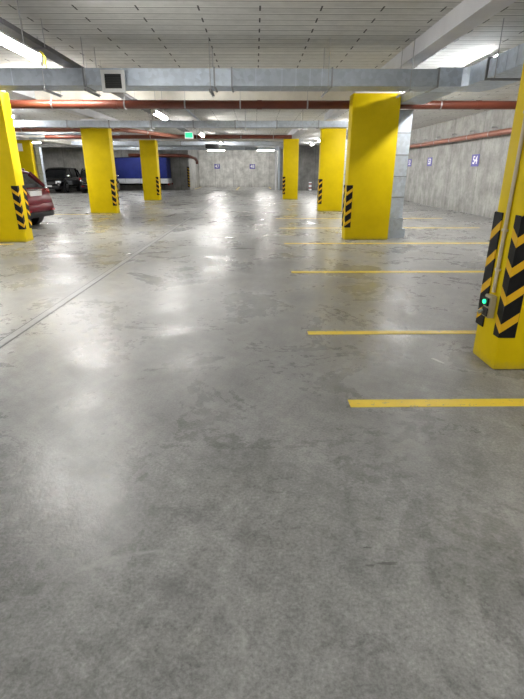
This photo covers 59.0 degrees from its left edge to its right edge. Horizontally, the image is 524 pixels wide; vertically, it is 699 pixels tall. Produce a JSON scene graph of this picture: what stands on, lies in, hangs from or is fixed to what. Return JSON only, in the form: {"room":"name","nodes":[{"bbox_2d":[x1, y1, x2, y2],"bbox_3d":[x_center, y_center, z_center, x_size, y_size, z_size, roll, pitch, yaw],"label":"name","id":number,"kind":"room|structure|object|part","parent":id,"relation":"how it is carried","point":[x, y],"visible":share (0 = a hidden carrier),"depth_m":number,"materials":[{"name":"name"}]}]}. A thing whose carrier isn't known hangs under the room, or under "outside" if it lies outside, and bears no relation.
{"room":"parking garage","nodes":[
{"label":"parking garage","id":0,"kind":"room"},
{"bbox_2d":[33,147,188,189],"bbox_3d":[-12.194,-15.336,39.189,12.800,3.200,7.300,0,21,-1],"label":"wall","id":1,"kind":"structure","parent":0,"point":[71,157],"depth_m":35.60,"materials":[{"name":"grey concrete"}]},
{"bbox_2d":[16,132,117,150],"bbox_3d":[-10.922,-7.126,14.022,0.500,0.400,45.600,0,21,-1],"label":"trim","id":2,"kind":"structure","parent":1,"relation":"attached to","point":[56,141],"depth_m":23.79,"materials":[{"name":"beige concrete"}]},
{"bbox_2d":[5,91,161,140],"bbox_3d":[-5.517,-7.239,14.060,0.250,0.215,45.600,0,21,-1],"label":"trim","id":3,"kind":"structure","parent":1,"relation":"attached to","point":[29,95],"depth_m":13.72,"materials":[{"name":"paint"}]},
{"bbox_2d":[128,154,198,163],"bbox_3d":[-7.487,-14.537,35.300,5.115,0.710,1.483,0,21,-1],"label":"drain pipe","id":4,"kind":"object","parent":1,"relation":"attached to","point":[129,155],"visible":0.77,"depth_m":34.69,"materials":[{"name":"red metal"}]},
{"bbox_2d":[71,141,282,145],"bbox_3d":[-4.338,-10.884,24.463,11.272,0.215,0.440,0,21,-1],"label":"ventilation duct","id":5,"kind":"object","parent":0,"point":[175,143],"visible":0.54,"depth_m":24.29,"materials":[{"name":"metal"}]},
{"bbox_2d":[187,150,199,189],"bbox_3d":[-5.753,-15.315,39.134,0.080,3.200,7.000,0,21,-1],"label":"wall","id":6,"kind":"structure","parent":0,"point":[193,167],"depth_m":38.58,"materials":[{"name":"concrete"}]},
{"bbox_2d":[187,167,189,186],"bbox_3d":[-5.737,-13.474,36.169,0.172,1.500,0.172,0,21,-1],"label":"guard","id":7,"kind":"object","parent":6,"relation":"attached to","point":[188,171],"visible":1,"depth_m":36.09,"materials":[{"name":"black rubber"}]},
{"bbox_2d":[198,150,274,186],"bbox_3d":[-2.295,-16.646,42.585,7.100,3.200,0.300,0,21,-1],"label":"wall","id":8,"kind":"structure","parent":0,"point":[234,171],"depth_m":42.46,"materials":[{"name":"concrete"}]},
{"bbox_2d":[214,164,219,168],"bbox_3d":[-4.103,-16.744,42.338,0.500,0.400,0.018,0,21,-1],"label":"number sign","id":9,"kind":"object","parent":8,"relation":"attached to","point":[216,166],"visible":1,"depth_m":42.34,"materials":[{"name":"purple plastic"}]},
{"bbox_2d":[0,187,523,698],"bbox_3d":[-5.532,-5.521,18.475,26.080,0.200,53.200,0,21,-1],"label":"floor","id":10,"kind":"structure","parent":0,"point":[193,491],"depth_m":2.41,"materials":[{"name":"concrete"}]},
{"bbox_2d":[0,91,33,241],"bbox_3d":[-5.418,-3.711,9.361,0.949,2.985,0.368,0,21,-1],"label":"concrete pillar","id":11,"kind":"structure","parent":10,"relation":"on","point":[15,218],"depth_m":9.40,"materials":[{"name":"yellow paint"}]},
{"bbox_2d":[16,140,37,177],"bbox_3d":[-11.735,-8.896,23.055,0.930,2.800,0.350,0,21,-1],"label":"concrete pillar","id":12,"kind":"structure","parent":10,"relation":"on","point":[27,157],"depth_m":22.70,"materials":[{"name":"yellow paint"}]},
{"bbox_2d":[17,143,22,150],"bbox_3d":[-11.767,-9.828,22.497,0.240,0.340,0.020,0,21,-1],"label":"sign","id":13,"kind":"object","parent":12,"relation":"attached to","point":[19,145],"visible":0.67,"depth_m":22.48,"materials":[{"name":"white plastic"}]},
{"bbox_2d":[21,168,54,224],"bbox_3d":[-7.773,-3.971,12.123,4.203,1.560,2.020,3,21,7],"label":"parked car","id":14,"kind":"object","parent":10,"relation":"on","point":[41,205],"visible":0.53,"depth_m":12.09,"materials":[{"name":"red paint"}]},
{"bbox_3d":[-5.823,-3.994,11.851,0.085,0.120,0.520,3,21,7],"label":"number plate","id":15,"kind":"part","parent":14,"relation":"part of","materials":[{"name":"white metal"}]},
{"bbox_3d":[-6.037,-4.546,12.407,0.409,0.425,0.110,-2,21,-5],"label":"pillar trim","id":16,"kind":"part","parent":14,"relation":"part of","materials":[{"name":"red paint"}]},
{"bbox_2d":[35,147,46,187],"bbox_3d":[-11.073,-8.846,23.326,0.216,2.505,0.276,0,21,-1],"label":"duct riser","id":17,"kind":"object","parent":10,"relation":"on","point":[38,150],"visible":0.71,"depth_m":23.11,"materials":[{"name":"metal"}]},
{"bbox_2d":[39,167,80,192],"bbox_3d":[-14.242,-11.971,32.691,2.100,1.680,4.503,0,21,-1],"label":"parked car","id":18,"kind":"object","parent":10,"relation":"on","point":[64,179],"visible":0.72,"depth_m":31.85,"materials":[{"name":"black paint"}]},
{"bbox_2d":[54,214,89,214],"bbox_3d":[-7.809,-4.650,15.936,5.250,0.003,0.100,0,21,-1],"label":"parking line","id":19,"kind":"object","parent":10,"relation":"on","point":[54,214],"visible":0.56,"depth_m":15.91,"materials":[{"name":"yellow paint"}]},
{"bbox_2d":[79,168,119,192],"bbox_3d":[-11.234,-11.757,32.163,2.040,1.660,4.203,0,21,-1],"label":"parked car","id":20,"kind":"object","parent":10,"relation":"on","point":[82,178],"visible":0.36,"depth_m":30.42,"materials":[{"name":"black paint"}]},
{"bbox_2d":[80,119,119,212],"bbox_3d":[-5.558,-6.251,15.942,0.929,2.985,0.418,0,21,-1],"label":"concrete pillar","id":21,"kind":"structure","parent":10,"relation":"on","point":[97,143],"depth_m":15.80,"materials":[{"name":"yellow paint"}]},
{"bbox_2d":[0,188,233,347],"bbox_3d":[-2.340,-7.001,22.026,0.110,0.004,41.803,0,21,0],"label":"channel","id":22,"kind":"object","parent":10,"relation":"on","point":[31,323],"visible":1,"depth_m":5.61,"materials":[{"name":"metal"}]},
{"bbox_2d":[114,157,172,187],"bbox_3d":[-9.780,-13.268,35.052,5.700,2.320,1.775,0,21,-1],"label":"truck","id":23,"kind":"object","parent":10,"relation":"on","point":[128,169],"visible":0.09,"depth_m":34.22,"materials":[{"name":"blue metal"}]},
{"bbox_2d":[139,140,161,199],"bbox_3d":[-5.572,-9.032,23.150,0.799,2.985,0.568,0,21,-1],"label":"concrete pillar","id":24,"kind":"structure","parent":10,"relation":"on","point":[149,157],"depth_m":22.95,"materials":[{"name":"yellow paint"}]},
{"bbox_2d":[275,150,276,189],"bbox_3d":[1.056,-13.814,35.286,0.140,3.170,0.150,0,21,-1],"label":"service riser","id":25,"kind":"object","parent":10,"relation":"on","point":[275,150],"visible":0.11,"depth_m":35.26,"materials":[{"name":"paint"}]},
{"bbox_2d":[282,138,298,198],"bbox_3d":[1.468,-9.329,23.919,0.779,2.985,0.418,0,21,-1],"label":"concrete pillar","id":26,"kind":"structure","parent":10,"relation":"on","point":[290,146],"depth_m":23.73,"materials":[{"name":"yellow paint"}]},
{"bbox_2d":[317,128,345,210],"bbox_3d":[2.506,-6.580,16.794,0.879,2.985,0.378,0,21,-1],"label":"concrete pillar","id":27,"kind":"structure","parent":10,"relation":"on","point":[332,140],"depth_m":16.65,"materials":[{"name":"yellow paint"}]},
{"bbox_2d":[342,139,346,209],"bbox_3d":[3.116,-6.468,17.222,0.330,2.468,0.300,0,21,-1],"label":"duct riser","id":28,"kind":"object","parent":10,"relation":"on","point":[346,139],"visible":0.07,"depth_m":17.02,"materials":[{"name":"metal"}]},
{"bbox_2d":[276,218,442,218],"bbox_3d":[3.062,-4.129,14.586,5.250,0.003,0.100,0,21,-1],"label":"parking line","id":29,"kind":"object","parent":10,"relation":"on","point":[276,218],"visible":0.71,"depth_m":14.55,"materials":[{"name":"yellow paint"}]},
{"bbox_2d":[341,92,400,239],"bbox_3d":[2.254,-3.842,9.700,0.959,2.985,0.378,0,21,-1],"label":"concrete pillar","id":30,"kind":"structure","parent":10,"relation":"on","point":[373,122],"depth_m":9.53,"materials":[{"name":"yellow paint"}]},
{"bbox_2d":[284,243,488,243],"bbox_3d":[3.113,-2.202,9.590,5.300,0.003,0.110,0,21,-1],"label":"parking line","id":31,"kind":"object","parent":10,"relation":"on","point":[284,243],"visible":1,"depth_m":9.54,"materials":[{"name":"yellow paint"}]},
{"bbox_2d":[377,561,396,564],"bbox_3d":[0.475,0.817,1.769,0.087,0.001,0.019,0,21,-1],"label":"oil stain","id":32,"kind":"object","parent":10,"relation":"on","point":[382,562],"visible":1,"depth_m":1.77,"materials":[{"name":"grey concrete"}]},
{"bbox_2d":[291,271,483,272],"bbox_3d":[3.119,-1.159,6.889,5.370,0.003,0.120,0,21,-1],"label":"parking line","id":33,"kind":"object","parent":10,"relation":"on","point":[291,271],"visible":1,"depth_m":6.89,"materials":[{"name":"yellow paint"}]},
{"bbox_2d":[307,330,476,334],"bbox_3d":[3.133,-0.168,4.319,5.420,0.003,0.090,0,21,-1],"label":"parking line","id":34,"kind":"object","parent":10,"relation":"on","point":[451,331],"visible":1,"depth_m":4.29,"materials":[{"name":"yellow paint"}]},
{"bbox_2d":[388,110,413,237],"bbox_3d":[2.985,-3.724,9.987,0.400,2.558,0.290,0,21,-1],"label":"duct riser","id":35,"kind":"object","parent":10,"relation":"on","point":[395,230],"visible":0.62,"depth_m":9.85,"materials":[{"name":"metal"}]},
{"bbox_2d":[348,399,523,406],"bbox_3d":[3.212,0.334,3.018,5.300,0.003,0.100,0,21,-1],"label":"parking line","id":36,"kind":"object","parent":10,"relation":"on","point":[379,402],"visible":1,"depth_m":2.99,"materials":[{"name":"yellow paint"}]},
{"bbox_2d":[473,64,523,368],"bbox_3d":[2.203,-1.304,3.121,0.959,2.985,0.378,0,21,-1],"label":"concrete pillar","id":37,"kind":"structure","parent":10,"relation":"on","point":[499,339],"depth_m":3.33,"materials":[{"name":"yellow paint"}]},
{"bbox_2d":[477,294,496,317],"bbox_3d":[1.684,-0.328,3.474,0.097,0.170,0.090,0,21,-1],"label":"switch box","id":38,"kind":"object","parent":37,"relation":"attached to","point":[489,301],"visible":1,"depth_m":3.45,"materials":[{"name":"beige plastic"}]},
{"bbox_2d":[481,306,487,316],"bbox_3d":[1.678,-0.289,3.489,0.010,0.063,0.080,0,21,-1],"label":"socket","id":39,"kind":"object","parent":38,"relation":"attached to","point":[484,310],"depth_m":3.48,"materials":[{"name":"black plastic"}]},
{"bbox_2d":[492,110,523,292],"bbox_3d":[1.718,-1.555,3.001,0.029,2.420,0.044,0,21,-1],"label":"conduit","id":40,"kind":"object","parent":37,"relation":"attached to","point":[497,269],"visible":1,"depth_m":3.21,"materials":[{"name":"beige plastic"}]},
{"bbox_2d":[0,0,523,144],"bbox_3d":[-5.532,-8.716,17.242,26.080,0.250,53.200,0,21,-1],"label":"ceiling","id":41,"kind":"structure","parent":0,"point":[282,34],"depth_m":6.65,"materials":[{"name":"concrete"}]},
{"bbox_2d":[0,0,41,61],"bbox_3d":[-2.505,-3.280,4.410,0.124,0.674,1.400,0,21,-1],"label":"lamp","id":42,"kind":"object","parent":41,"relation":"hanging from","point":[6,40],"visible":1,"depth_m":4.75,"materials":[{"name":"white plastic"}]},
{"bbox_2d":[0,33,39,60],"bbox_3d":[-2.505,-2.997,4.519,0.110,0.062,1.340,0,21,-1],"label":"diffuser","id":43,"kind":"object","parent":42,"relation":"attached to","point":[6,40],"depth_m":4.71,"materials":[{"name":"white plastic"}]},
{"bbox_2d":[39,51,46,67],"bbox_3d":[-2.457,-3.258,5.202,0.072,0.169,0.028,0,21,-1],"label":"clip","id":44,"kind":"object","parent":42,"relation":"attached to","point":[42,53],"visible":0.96,"depth_m":5.20,"materials":[{"name":"yellow plastic"}]},
{"bbox_2d":[21,18,47,49],"bbox_3d":[-2.918,-4.024,5.907,0.300,0.344,0.040,0,21,-1],"label":"hanger","id":45,"kind":"object","parent":41,"relation":"hanging from","point":[44,47],"visible":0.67,"depth_m":5.94,"materials":[{"name":"metal"}]},
{"bbox_2d":[37,37,62,96],"bbox_3d":[-3.235,-4.282,7.057,0.036,0.692,0.720,0,21,-1],"label":"hanger","id":46,"kind":"object","parent":41,"relation":"hanging from","point":[43,89],"visible":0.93,"depth_m":7.08,"materials":[{"name":"metal"}]},
{"bbox_2d":[33,142,82,147],"bbox_3d":[-11.576,-13.631,30.798,13.800,0.340,0.400,0,21,-1],"label":"trim","id":47,"kind":"structure","parent":41,"relation":"attached to","point":[43,144],"depth_m":30.60,"materials":[{"name":"concrete"}]},
{"bbox_2d":[15,132,119,134],"bbox_3d":[-8.243,-8.916,18.732,4.900,0.449,0.098,0,21,-1],"label":"pipe","id":48,"kind":"object","parent":41,"relation":"hanging from","point":[16,133],"visible":0.44,"depth_m":18.75,"materials":[{"name":"metal"}]},
{"bbox_2d":[80,37,100,97],"bbox_3d":[-2.615,-4.285,7.065,0.036,0.692,0.720,0,21,-1],"label":"hanger","id":49,"kind":"object","parent":41,"relation":"hanging from","point":[85,89],"visible":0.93,"depth_m":6.99,"materials":[{"name":"metal"}]},
{"bbox_3d":[-2.611,-4.177,6.785,0.010,0.692,0.010,-9,23,-22],"label":"rod","id":50,"kind":"part","parent":49,"relation":"part of","materials":[{"name":"metal"}]},
{"bbox_2d":[14,115,184,138],"bbox_3d":[-5.971,-8.126,16.825,7.648,0.552,2.516,-12,24,-28],"label":"drain pipe","id":51,"kind":"object","parent":41,"relation":"hanging from","point":[127,130],"visible":0.76,"depth_m":16.13,"materials":[{"name":"metal"}]},
{"bbox_2d":[29,129,189,139],"bbox_3d":[-7.032,-9.932,21.360,7.400,0.444,0.088,0,21,-1],"label":"pipe","id":52,"kind":"object","parent":41,"relation":"hanging from","point":[157,129],"visible":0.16,"depth_m":21.46,"materials":[{"name":"metal"}]},
{"bbox_2d":[150,91,167,120],"bbox_3d":[-2.315,-5.577,10.376,0.124,0.684,1.400,0,21,-1],"label":"lamp","id":53,"kind":"object","parent":41,"relation":"hanging from","point":[155,112],"visible":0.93,"depth_m":10.30,"materials":[{"name":"white plastic"}]},
{"bbox_2d":[154,111,166,119],"bbox_3d":[-2.315,-5.289,10.488,0.110,0.062,1.340,0,21,-1],"label":"diffuser","id":54,"kind":"object","parent":53,"relation":"attached to","point":[156,113],"depth_m":10.34,"materials":[{"name":"white plastic"}]},
{"bbox_2d":[45,129,291,138],"bbox_3d":[-4.010,-9.337,19.920,10.600,0.520,0.181,0,21,-1],"label":"drain pipe","id":55,"kind":"object","parent":41,"relation":"hanging from","point":[46,136],"visible":0.76,"depth_m":19.94,"materials":[{"name":"metal"}]},
{"bbox_2d":[78,145,278,146],"bbox_3d":[-4.867,-12.087,26.993,11.700,0.479,0.117,0,21,-1],"label":"pipe","id":56,"kind":"object","parent":41,"relation":"hanging from","point":[78,145],"visible":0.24,"depth_m":27.05,"materials":[{"name":"metal"}]},
{"bbox_2d":[184,128,192,138],"bbox_3d":[-2.906,-8.683,18.363,0.340,0.580,0.066,0,21,-1],"label":"exit sign","id":57,"kind":"object","parent":41,"relation":"hanging from","point":[188,135],"visible":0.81,"depth_m":18.39,"materials":[{"name":"green plastic"}]},
{"bbox_3d":[-2.906,-8.514,18.397,0.280,0.180,0.006,0,21,-1],"label":"green panel","id":58,"kind":"part","parent":57,"relation":"part of","materials":[{"name":"green plastic"}]},
{"bbox_2d":[34,91,351,99],"bbox_3d":[-1.577,-6.082,11.082,7.540,0.230,0.300,0,21,-1],"label":"trim","id":59,"kind":"structure","parent":41,"relation":"attached to","point":[39,95],"depth_m":10.95,"materials":[{"name":"beige concrete"}]},
{"bbox_2d":[186,109,199,120],"bbox_3d":[-2.131,-7.465,14.668,0.058,0.229,6.400,0,21,-1],"label":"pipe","id":60,"kind":"object","parent":41,"relation":"hanging from","point":[187,110],"visible":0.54,"depth_m":14.12,"materials":[{"name":"metal"}]},
{"bbox_2d":[208,37,214,96],"bbox_3d":[-0.775,-4.294,7.089,0.036,0.692,0.720,0,21,-1],"label":"hanger","id":61,"kind":"object","parent":41,"relation":"hanging from","point":[210,89],"visible":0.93,"depth_m":6.93,"materials":[{"name":"metal"}]},
{"bbox_3d":[-0.771,-4.186,6.809,0.010,0.692,0.010,8,23,20],"label":"rod","id":62,"kind":"part","parent":61,"relation":"part of","materials":[{"name":"metal"}]},
{"bbox_2d":[0,43,523,104],"bbox_3d":[-4.197,-3.313,5.066,15.766,0.365,9.145,0,21,-1],"label":"ventilation duct","id":63,"kind":"object","parent":61,"relation":"hanging from","point":[427,85],"visible":0.96,"depth_m":6.92,"materials":[{"name":"metal"}]},
{"bbox_2d":[100,70,125,92],"bbox_3d":[-2.188,-3.965,6.857,0.345,0.290,0.130,0,21,-1],"label":"outlet","id":64,"kind":"object","parent":63,"relation":"attached to","point":[112,81],"depth_m":6.81,"materials":[{"name":"white metal"}]},
{"bbox_2d":[104,74,121,87],"bbox_3d":[-2.187,-3.948,6.814,0.245,0.190,0.017,0,21,-1],"label":"grille","id":65,"kind":"object","parent":63,"relation":"attached to","point":[110,80],"depth_m":6.81,"materials":[{"name":"black metal"}]},
{"bbox_2d":[205,144,218,148],"bbox_3d":[-2.475,-10.385,22.969,0.680,0.760,0.200,0,21,-1],"label":"box","id":66,"kind":"object","parent":41,"relation":"hanging from","point":[207,146],"visible":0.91,"depth_m":22.98,"materials":[{"name":"black metal"}]},
{"bbox_2d":[131,128,297,128],"bbox_3d":[-2.022,-8.888,18.354,6.870,0.230,0.300,0,21,-1],"label":"trim","id":67,"kind":"structure","parent":41,"relation":"attached to","point":[131,128],"depth_m":18.40,"materials":[{"name":"beige metal"}]},
{"bbox_2d":[162,139,282,140],"bbox_3d":[-2.122,-11.696,25.631,6.890,0.230,0.300,0,21,-1],"label":"trim","id":68,"kind":"structure","parent":41,"relation":"attached to","point":[190,139],"depth_m":25.68,"materials":[{"name":"grey metal"}]},
{"bbox_2d":[9,91,516,109],"bbox_3d":[-1.453,-5.304,9.584,16.400,0.603,0.185,0,21,-1],"label":"drain pipe","id":69,"kind":"object","parent":41,"relation":"hanging from","point":[307,104],"visible":0.89,"depth_m":9.61,"materials":[{"name":"metal"}]},
{"bbox_2d":[321,38,330,97],"bbox_3d":[0.985,-4.303,7.112,0.036,0.692,0.720,0,21,-1],"label":"hanger","id":70,"kind":"object","parent":41,"relation":"hanging from","point":[327,90],"visible":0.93,"depth_m":6.92,"materials":[{"name":"metal"}]},
{"bbox_3d":[0.989,-4.195,6.833,0.010,0.692,0.010,8,23,20],"label":"rod","id":71,"kind":"part","parent":70,"relation":"part of","materials":[{"name":"metal"}]},
{"bbox_2d":[396,40,414,97],"bbox_3d":[2.220,-4.309,7.129,0.036,0.692,0.720,0,21,-1],"label":"hanger","id":72,"kind":"object","parent":41,"relation":"hanging from","point":[409,90],"visible":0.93,"depth_m":6.99,"materials":[{"name":"metal"}]},
{"bbox_3d":[2.224,-4.201,6.849,0.010,0.692,0.010,8,23,20],"label":"rod","id":73,"kind":"part","parent":72,"relation":"part of","materials":[{"name":"metal"}]},
{"bbox_2d":[324,0,516,120],"bbox_3d":[2.421,-3.482,4.321,0.250,0.215,24.500,0,21,-1],"label":"ceiling beam","id":74,"kind":"structure","parent":41,"relation":"attached to","point":[468,14],"depth_m":5.86,"materials":[{"name":"paint"}]},
{"bbox_2d":[489,18,520,80],"bbox_3d":[3.377,-3.864,5.978,0.760,0.694,0.036,0,21,-1],"label":"hanger","id":75,"kind":"object","parent":41,"relation":"hanging from","point":[494,78],"visible":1,"depth_m":6.08,"materials":[{"name":"metal"}]},
{"bbox_3d":[3.057,-3.862,5.974,0.010,0.694,0.010,-9,23,-22],"label":"rod","id":76,"kind":"part","parent":75,"relation":"part of","materials":[{"name":"metal"}]},
{"bbox_3d":[-3.531,-7.297,14.738,0.036,0.595,0.670,0,21,-1],"label":"hanger","id":77,"kind":"object","parent":41,"relation":"hanging from","visible":0},
{"bbox_2d":[13,120,347,128],"bbox_3d":[-4.781,-7.175,14.766,15.892,0.217,0.490,0,21,-1],"label":"ventilation duct","id":78,"kind":"object","parent":77,"relation":"hanging from","point":[30,124],"visible":0.86,"depth_m":14.59,"materials":[{"name":"metal"}]},
{"bbox_3d":[-2.952,-4.888,8.146,0.300,0.344,0.040,0,21,-1],"label":"hanger","id":79,"kind":"object","parent":41,"relation":"hanging from","visible":0},
{"bbox_2d":[0,17,204,140],"bbox_3d":[-3.031,-6.792,13.408,0.200,0.060,41.990,0,21,-1],"label":"cable tray","id":80,"kind":"object","parent":79,"relation":"hanging from","point":[6,27],"visible":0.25,"depth_m":6.18,"materials":[{"name":"metal"}]},
{"bbox_2d":[0,18,135,99],"bbox_3d":[-2.947,-4.632,7.810,0.200,0.060,5.990,0,21,-1],"label":"tray","id":81,"kind":"object","parent":80,"relation":"on","point":[6,27],"depth_m":6.03,"materials":[{"name":"metal"}]},
{"bbox_2d":[136,99,171,120],"bbox_3d":[-3.031,-6.792,13.408,0.200,0.060,5.990,0,21,-1],"label":"tray","id":82,"kind":"object","parent":80,"relation":"on","point":[146,110],"depth_m":12.59,"materials":[{"name":"metal"}]},
{"bbox_2d":[177,128,194,134],"bbox_3d":[-3.116,-8.952,19.005,0.200,0.060,5.990,0,21,-1],"label":"tray","id":83,"kind":"object","parent":80,"relation":"on","point":[182,129],"depth_m":18.21,"materials":[{"name":"metal"}]},
{"bbox_2d":[113,147,278,149],"bbox_3d":[-4.768,-13.200,30.424,11.792,0.205,0.440,0,21,-1],"label":"ventilation duct","id":84,"kind":"object","parent":80,"relation":"hanging from","point":[114,148],"visible":0.74,"depth_m":30.25,"materials":[{"name":"metal"}]},
{"bbox_2d":[277,145,319,189],"bbox_3d":[4.098,-15.311,39.123,5.580,3.200,7.900,0,21,-1],"label":"wall","id":85,"kind":"structure","parent":0,"point":[308,162],"depth_m":35.41,"materials":[{"name":"concrete"}]},
{"bbox_2d":[278,149,279,189],"bbox_3d":[1.291,-13.820,35.261,0.150,3.160,0.260,0,21,-1],"label":"door frame","id":86,"kind":"structure","parent":85,"relation":"attached to","point":[279,149],"depth_m":35.18,"materials":[{"name":"grey metal"}]},
{"bbox_2d":[279,128,306,148],"bbox_3d":[1.498,-12.069,26.667,0.380,0.280,17.600,0,21,-1],"label":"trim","id":87,"kind":"structure","parent":85,"relation":"attached to","point":[295,133],"depth_m":20.58,"materials":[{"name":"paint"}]},
{"bbox_2d":[404,109,514,217],"bbox_3d":[7.357,-7.173,18.033,0.300,3.200,53.200,0,21,-1],"label":"wall","id":88,"kind":"structure","parent":0,"point":[451,182],"depth_m":16.70,"materials":[{"name":"concrete"}]},
{"bbox_2d":[427,157,432,165],"bbox_3d":[7.165,-8.023,19.792,0.018,0.340,0.540,0,21,-1],"label":"number sign","id":89,"kind":"object","parent":88,"relation":"attached to","point":[429,162],"visible":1,"depth_m":19.78,"materials":[{"name":"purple plastic"}]},
{"bbox_2d":[409,126,511,148],"bbox_3d":[7.117,-6.846,14.617,0.273,0.314,21.000,0,21,-1],"label":"drain pipe","id":90,"kind":"object","parent":88,"relation":"attached to","point":[499,132],"visible":0.77,"depth_m":15.82,"materials":[{"name":"metal"}]},
{"bbox_2d":[471,154,479,165],"bbox_3d":[7.228,-6.411,15.698,0.018,0.380,0.560,0,21,-1],"label":"number sign","id":91,"kind":"object","parent":88,"relation":"attached to","point":[475,158],"visible":1,"depth_m":15.67,"materials":[{"name":"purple plastic"}]}
]}

